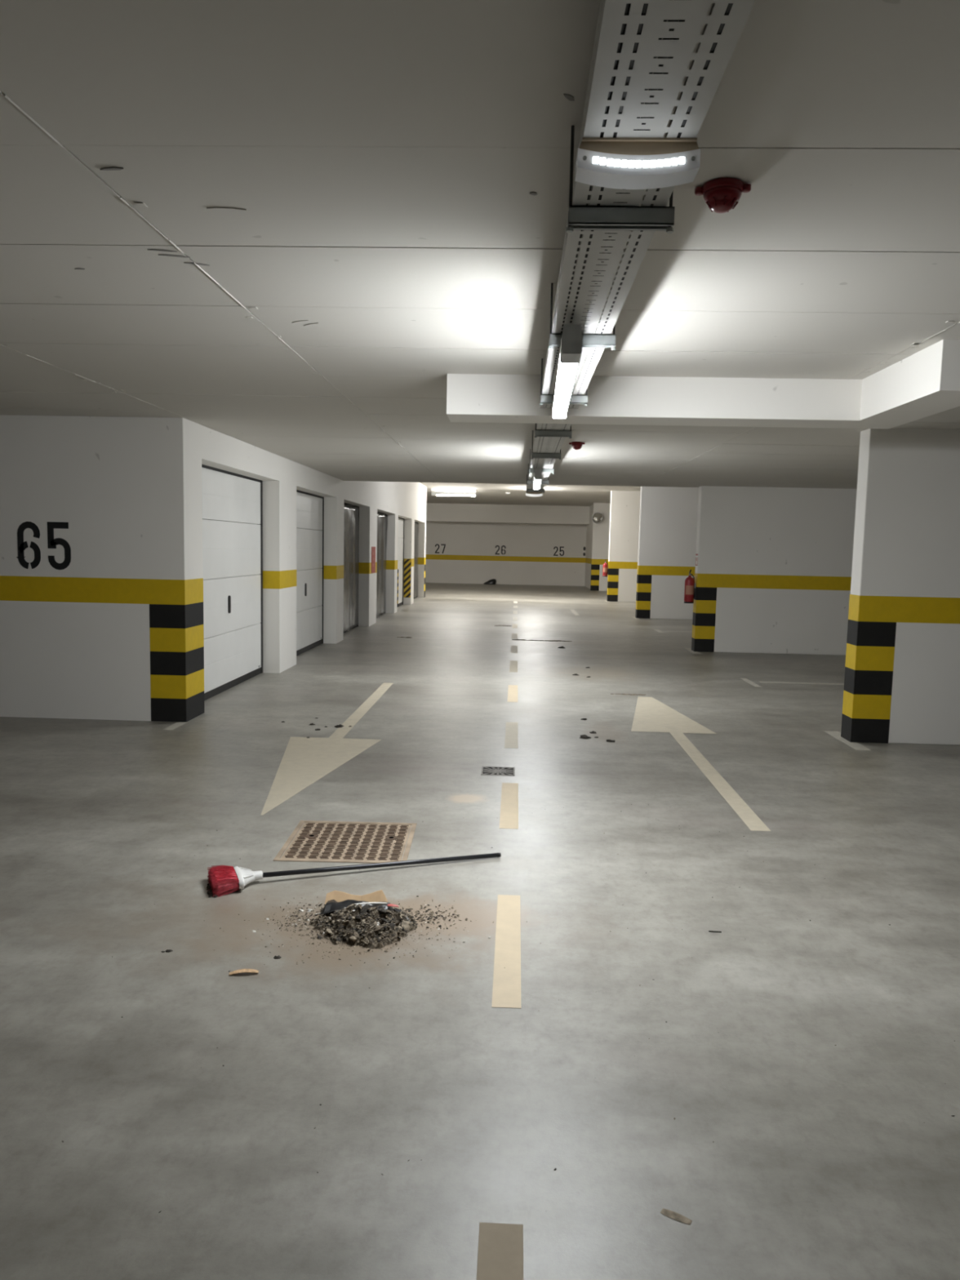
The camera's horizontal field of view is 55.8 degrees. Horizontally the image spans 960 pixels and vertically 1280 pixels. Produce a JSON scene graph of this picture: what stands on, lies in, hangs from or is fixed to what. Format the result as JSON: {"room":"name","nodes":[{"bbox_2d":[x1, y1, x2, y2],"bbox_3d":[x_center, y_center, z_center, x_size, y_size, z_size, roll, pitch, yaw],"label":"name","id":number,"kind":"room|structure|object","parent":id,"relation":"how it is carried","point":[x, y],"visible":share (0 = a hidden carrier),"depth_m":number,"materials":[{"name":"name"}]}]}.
{"room":"parking garage","nodes":[
{"label":"parking garage","id":0,"kind":"room"},
{"bbox_2d":[0,414,163,721],"bbox_3d":[-5.376,-0.774,7.802,5.420,2.793,0.222,1,6,2],"label":"wall","id":1,"kind":"structure","parent":0,"point":[81,597],"depth_m":7.62,"materials":[{"name":"white paint"}]},
{"bbox_2d":[159,417,426,722],"bbox_3d":[-2.156,-1.974,17.556,0.202,3.350,20.119,1,6,2],"label":"wall","id":2,"kind":"structure","parent":0,"point":[185,445],"depth_m":10.59,"materials":[{"name":"white paint"}]},
{"bbox_2d":[201,464,262,700],"bbox_3d":[-2.631,-0.627,9.354,0.060,2.305,2.710,1,6,2],"label":"door","id":3,"kind":"structure","parent":2,"relation":"in","point":[233,552],"depth_m":9.50,"materials":[{"name":"white metal"}]},
{"bbox_2d":[296,489,324,656],"bbox_3d":[-2.492,-0.967,12.735,0.060,2.305,2.650,1,6,2],"label":"door","id":4,"kind":"structure","parent":2,"relation":"in","point":[309,507],"depth_m":13.08,"materials":[{"name":"white metal"}]},
{"bbox_2d":[343,502,359,632],"bbox_3d":[-2.347,-1.280,15.851,0.094,2.305,2.640,1,6,2],"label":"door","id":5,"kind":"structure","parent":2,"relation":"in","point":[351,513],"depth_m":16.23,"materials":[{"name":"grey metal"}]},
{"bbox_2d":[371,546,375,573],"bbox_3d":[-2.063,-1.552,17.552,0.005,0.505,0.480,1,6,2],"label":"fire sign","id":6,"kind":"object","parent":2,"relation":"attached to","point":[373,548],"visible":1,"depth_m":17.54,"materials":[{"name":"red plastic"}]},
{"bbox_2d":[376,511,387,617],"bbox_3d":[-2.189,-1.630,19.340,0.123,2.305,2.760,1,6,2],"label":"door","id":7,"kind":"structure","parent":2,"relation":"in","point":[382,518],"depth_m":19.83,"materials":[{"name":"grey metal"}]},
{"bbox_2d":[396,568,398,606],"bbox_3d":[-2.018,-1.222,21.229,0.208,0.880,0.026,1,6,2],"label":"pad","id":8,"kind":"object","parent":2,"relation":"attached to","point":[397,569],"visible":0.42,"depth_m":21.22,"materials":[{"name":"plastic"}]},
{"bbox_2d":[396,517,404,607],"bbox_3d":[-2.090,-1.951,22.522,0.060,2.305,2.840,1,6,2],"label":"door","id":9,"kind":"structure","parent":2,"relation":"in","point":[401,521],"depth_m":23.36,"materials":[{"name":"white metal"}]},
{"bbox_2d":[403,559,411,597],"bbox_3d":[-1.917,-1.628,23.912,0.183,1.010,0.023,1,6,2],"label":"pad","id":10,"kind":"object","parent":2,"relation":"attached to","point":[406,593],"visible":1,"depth_m":23.90,"materials":[{"name":"plastic"}]},
{"bbox_2d":[413,521,418,599],"bbox_3d":[-1.935,-2.287,25.877,0.095,2.305,2.850,1,6,2],"label":"door","id":11,"kind":"structure","parent":2,"relation":"in","point":[416,524],"depth_m":26.65,"materials":[{"name":"white metal"}]},
{"bbox_2d":[0,582,959,1279],"bbox_3d":[0.496,0.344,13.091,17.400,0.251,52.600,1,6,2],"label":"floor","id":12,"kind":"structure","parent":0,"point":[475,1068],"depth_m":3.26,"materials":[{"name":"concrete"}]},
{"bbox_2d":[228,968,258,975],"bbox_3d":[-0.841,1.183,3.230,0.102,0.012,0.028,0,6,-8],"label":"dry leaf","id":13,"kind":"object","parent":12,"relation":"on","point":[240,971],"visible":1,"depth_m":3.23,"materials":[{"name":"beige plant"}]},
{"bbox_2d":[273,955,281,959],"bbox_3d":[-0.751,1.175,3.359,0.027,0.008,0.020,-3,7,-36],"label":"clump","id":14,"kind":"object","parent":12,"relation":"on","point":[278,957],"visible":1,"depth_m":3.36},
{"bbox_2d":[334,724,343,727],"bbox_3d":[-1.191,0.722,7.652,0.083,0.025,0.061,1,6,2],"label":"clump","id":15,"kind":"object","parent":12,"relation":"on","point":[340,725],"visible":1,"depth_m":7.63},
{"bbox_2d":[273,820,417,863],"bbox_3d":[-0.676,1.042,4.704,0.644,0.006,0.644,1,6,0],"label":"drain grate","id":16,"kind":"object","parent":12,"relation":"on","point":[336,842],"visible":1,"depth_m":4.67,"materials":[{"name":"beige metal"}]},
{"bbox_2d":[305,833,317,837],"bbox_3d":[-0.885,1.031,4.766,0.064,0.005,0.063,1,6,0],"label":"socket","id":17,"kind":"object","parent":16,"relation":"attached to","point":[307,835],"depth_m":4.77,"materials":[{"name":"metal"}]},
{"bbox_2d":[385,835,397,839],"bbox_3d":[-0.465,1.040,4.762,0.064,0.005,0.063,1,6,0],"label":"socket","id":18,"kind":"object","parent":16,"relation":"attached to","point":[387,837],"depth_m":4.75,"materials":[{"name":"metal"}]},
{"bbox_2d":[205,853,501,897],"bbox_3d":[-0.541,1.063,4.208,1.400,0.069,0.236,0,6,-16],"label":"broom","id":19,"kind":"object","parent":12,"relation":"on","point":[224,879],"visible":1,"depth_m":4.10,"materials":[{"name":"black plastic"}]},
{"bbox_2d":[234,866,262,889],"bbox_3d":[-1.039,1.065,4.083,0.116,0.060,0.210,-1,6,-23],"label":"socket","id":20,"kind":"object","parent":19,"relation":"attached to","point":[242,876],"depth_m":4.04,"materials":[{"name":"white plastic"}]},
{"bbox_2d":[308,902,417,949],"bbox_3d":[-0.464,1.120,3.642,0.540,0.097,0.480,1,6,2],"label":"pile","id":21,"kind":"object","parent":12,"relation":"on","point":[372,928],"depth_m":3.58,"materials":[{"name":"grey gravel"}]},
{"bbox_2d":[324,889,387,904],"bbox_3d":[-0.512,1.087,3.802,0.270,0.060,0.075,1,6,2],"label":"scrap","id":22,"kind":"object","parent":21,"relation":"on","point":[378,895],"visible":0.69,"depth_m":3.81,"materials":[{"name":"beige paper"}]},
{"bbox_2d":[320,899,393,915],"bbox_3d":[-0.509,1.110,3.749,0.300,0.053,0.100,1,6,2],"label":"scrap","id":23,"kind":"object","parent":21,"relation":"on","point":[331,905],"visible":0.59,"depth_m":3.75,"materials":[{"name":"black plastic"}]},
{"bbox_2d":[355,902,386,904],"bbox_3d":[-0.450,1.082,3.716,0.138,0.011,0.012,-1,6,-17],"label":"paper slip","id":24,"kind":"object","parent":21,"relation":"on","point":[366,902],"visible":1,"depth_m":3.72,"materials":[{"name":"white paper"}]},
{"bbox_2d":[386,903,399,907],"bbox_3d":[-0.361,1.101,3.754,0.047,0.012,0.026,0,6,-16],"label":"scrap","id":25,"kind":"object","parent":21,"relation":"on","point":[388,904],"visible":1,"depth_m":3.75,"materials":[{"name":"red plastic"}]},
{"bbox_2d":[483,578,496,584],"bbox_3d":[0.419,-2.500,38.748,0.556,0.232,0.361,1,6,2],"label":"bag","id":26,"kind":"object","parent":12,"relation":"on","point":[493,581],"visible":1,"depth_m":38.61,"materials":[{"name":"black plastic"}]},
{"bbox_2d":[480,766,515,776],"bbox_3d":[0.125,0.903,6.247,0.230,0.004,0.230,1,6,2],"label":"floor drain","id":27,"kind":"object","parent":12,"relation":"on","point":[488,771],"visible":1,"depth_m":6.24,"materials":[{"name":"grey metal"}]},
{"bbox_2d":[62,804,955,1213],"bbox_3d":[0.141,1.149,3.818,3.193,0.023,3.594,1,6,2],"label":"loose grit","id":28,"kind":"object","parent":12,"relation":"on","point":[409,908],"visible":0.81,"depth_m":3.71,"materials":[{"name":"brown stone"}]},
{"bbox_2d":[511,639,571,641],"bbox_3d":[1.042,0.005,15.255,1.017,0.012,0.129,1,6,2],"label":"smear","id":29,"kind":"object","parent":12,"relation":"on","point":[512,639],"visible":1,"depth_m":15.22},
{"bbox_2d":[579,734,591,738],"bbox_3d":[0.860,0.788,7.417,0.092,0.028,0.075,-4,8,-44],"label":"clump","id":30,"kind":"object","parent":12,"relation":"on","point":[582,736],"visible":1,"depth_m":7.41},
{"bbox_2d":[611,693,644,695],"bbox_3d":[1.591,0.582,9.710,0.386,0.007,0.070,1,6,2],"label":"smear","id":31,"kind":"object","parent":12,"relation":"on","point":[611,694],"visible":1,"depth_m":9.70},
{"bbox_2d":[660,1208,692,1224],"bbox_3d":[0.454,1.332,2.094,0.071,0.001,0.024,5,7,31],"label":"dry leaf","id":32,"kind":"object","parent":12,"relation":"on","point":[674,1215],"visible":1,"depth_m":2.09,"materials":[{"name":"beige plant"}]},
{"bbox_2d":[0,0,959,506],"bbox_3d":[0.570,-2.862,12.916,16.800,1.091,52.300,1,6,2],"label":"ceiling","id":33,"kind":"structure","parent":0,"point":[282,228],"depth_m":2.87,"materials":[{"name":"white paint"}]},
{"bbox_2d":[431,488,476,496],"bbox_3d":[-0.819,-4.601,28.339,1.390,0.199,0.520,1,6,2],"label":"ceiling light","id":34,"kind":"object","parent":33,"relation":"attached to","point":[447,492],"visible":1,"depth_m":28.29,"materials":[{"name":"grey plastic"}]},
{"bbox_2d":[436,494,475,496],"bbox_3d":[-0.748,-4.519,28.345,1.205,0.036,0.070,1,6,2],"label":"diffuser","id":35,"kind":"object","parent":34,"relation":"attached to","point":[437,495],"depth_m":28.31,"materials":[{"name":"white plastic"}]},
{"bbox_2d":[426,502,589,524],"bbox_3d":[-1.136,-5.330,38.086,11.330,0.730,1.300,1,6,2],"label":"beam","id":36,"kind":"structure","parent":33,"relation":"attached to","point":[439,513],"depth_m":37.36,"materials":[{"name":"white paint"}]},
{"bbox_2d":[568,441,585,449],"bbox_3d":[0.917,-1.836,8.579,0.114,0.070,0.117,-2,7,-33],"label":"fire alarm","id":37,"kind":"object","parent":33,"relation":"attached to","point":[575,445],"visible":1,"depth_m":8.55,"materials":[{"name":"red plastic"}]},
{"bbox_2d":[525,0,755,493],"bbox_3d":[0.528,-1.569,6.736,0.260,0.245,12.950,1,6,2],"label":"cable tray","id":38,"kind":"object","parent":33,"relation":"hanging from","point":[628,42],"visible":0.72,"depth_m":1.78,"materials":[{"name":"paint"}]},
{"bbox_2d":[525,492,542,497],"bbox_3d":[0.781,-2.102,13.084,0.245,0.072,0.078,1,6,2],"label":"emergency light","id":39,"kind":"object","parent":38,"relation":"attached to","point":[528,494],"visible":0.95,"depth_m":13.05,"materials":[{"name":"beige plastic"}]},
{"bbox_2d":[533,467,542,489],"bbox_3d":[0.606,-1.692,9.562,0.072,0.100,1.600,2,6,3],"label":"tube light","id":40,"kind":"object","parent":38,"relation":"attached to","point":[538,471],"visible":1,"depth_m":8.78,"materials":[{"name":"grey plastic"}]},
{"bbox_2d":[533,479,541,488],"bbox_3d":[0.610,-1.667,9.637,0.070,0.036,1.415,2,6,3],"label":"diffuser","id":41,"kind":"object","parent":40,"relation":"attached to","point":[536,482],"depth_m":9.58,"materials":[{"name":"white plastic"}]},
{"bbox_2d":[526,0,605,488],"bbox_3d":[0.417,-1.533,6.744,0.012,0.058,12.950,1,6,2],"label":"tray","id":42,"kind":"object","parent":38,"relation":"on","point":[596,89],"depth_m":2.18,"materials":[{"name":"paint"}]},
{"bbox_2d":[552,324,582,419],"bbox_3d":[0.369,-1.129,3.955,0.072,0.100,1.600,2,6,3],"label":"tube light","id":43,"kind":"object","parent":38,"relation":"attached to","point":[571,348],"visible":1,"depth_m":3.42,"materials":[{"name":"grey plastic"}]},
{"bbox_2d":[552,360,577,418],"bbox_3d":[0.372,-1.104,4.030,0.070,0.036,1.415,2,6,3],"label":"diffuser","id":44,"kind":"object","parent":43,"relation":"attached to","point":[566,374],"depth_m":3.88,"materials":[{"name":"white plastic"}]},
{"bbox_2d":[574,137,700,189],"bbox_3d":[0.320,-0.974,1.855,0.245,0.072,0.078,1,6,2],"label":"emergency light","id":45,"kind":"object","parent":38,"relation":"attached to","point":[612,162],"visible":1,"depth_m":1.82,"materials":[{"name":"beige plastic"}]},
{"bbox_2d":[446,339,959,429],"bbox_3d":[4.205,-1.307,4.836,8.837,0.238,1.340,1,6,2],"label":"ceiling beam","id":46,"kind":"structure","parent":33,"relation":"attached to","point":[926,383],"depth_m":5.28,"materials":[{"name":"white paint"}]},
{"bbox_2d":[694,177,751,213],"bbox_3d":[0.674,-1.227,2.520,0.114,0.070,0.117,-2,7,-33],"label":"fire alarm","id":47,"kind":"object","parent":33,"relation":"attached to","point":[721,195],"visible":1,"depth_m":2.49,"materials":[{"name":"red plastic"}]},
{"bbox_2d":[425,521,586,586],"bbox_3d":[1.601,-4.070,38.879,16.800,3.380,0.252,1,6,2],"label":"wall","id":48,"kind":"structure","parent":0,"point":[457,553],"depth_m":38.81,"materials":[{"name":"white paint"}]},
{"bbox_2d":[584,504,593,589],"bbox_3d":[4.551,-3.760,36.688,0.222,3.330,3.930,1,6,2],"label":"wall","id":49,"kind":"structure","parent":0,"point":[589,527],"depth_m":36.96,"materials":[{"name":"white paint"}]},
{"bbox_2d":[590,502,610,591],"bbox_3d":[7.051,-3.488,34.525,5.547,3.330,0.224,1,6,2],"label":"wall","id":50,"kind":"structure","parent":0,"point":[600,536],"depth_m":34.52,"materials":[{"name":"white paint"}]},
{"bbox_2d":[591,512,603,523],"bbox_3d":[4.450,-4.601,34.198,0.330,0.420,0.331,7,8,43],"label":"convex mirror","id":51,"kind":"object","parent":50,"relation":"attached to","point":[597,517],"visible":1,"depth_m":34.13,"materials":[{"name":"grey plastic"}]},
{"bbox_2d":[606,490,639,601],"bbox_3d":[6.724,-2.772,27.399,5.616,3.330,0.224,1,6,2],"label":"wall","id":52,"kind":"structure","parent":0,"point":[624,508],"depth_m":27.38,"materials":[{"name":"white paint"}]},
{"bbox_2d":[602,560,608,577],"bbox_3d":[3.820,-2.189,27.576,0.170,0.523,0.151,1,6,2],"label":"fire extinguisher","id":53,"kind":"object","parent":52,"relation":"attached to","point":[605,567],"visible":1,"depth_m":27.53,"materials":[{"name":"red metal"}]},
{"bbox_2d":[635,486,698,619],"bbox_3d":[6.448,-2.098,20.688,5.616,3.330,0.224,1,6,2],"label":"wall","id":54,"kind":"structure","parent":0,"point":[666,555],"depth_m":20.67,"materials":[{"name":"white paint"}]},
{"bbox_2d":[691,485,857,655],"bbox_3d":[6.164,-1.126,13.947,5.616,2.743,0.224,1,6,2],"label":"wall","id":55,"kind":"structure","parent":0,"point":[773,571],"depth_m":13.91,"materials":[{"name":"white paint"}]},
{"bbox_2d":[684,569,695,603],"bbox_3d":[3.267,-0.835,14.096,0.170,0.523,0.151,1,6,2],"label":"fire extinguisher","id":56,"kind":"object","parent":55,"relation":"attached to","point":[690,584],"visible":1,"depth_m":14.04,"materials":[{"name":"red metal"}]},
{"bbox_2d":[695,553,697,566],"bbox_3d":[3.360,-1.245,14.051,0.004,0.200,0.180,1,6,2],"label":"safety sign","id":57,"kind":"object","parent":55,"relation":"attached to","point":[696,554],"visible":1,"depth_m":14.04,"materials":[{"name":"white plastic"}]},
{"bbox_2d":[840,428,959,745],"bbox_3d":[5.892,-0.461,7.336,5.616,2.743,0.224,1,6,2],"label":"wall","id":58,"kind":"structure","parent":0,"point":[902,677],"depth_m":7.34,"materials":[{"name":"white paint"}]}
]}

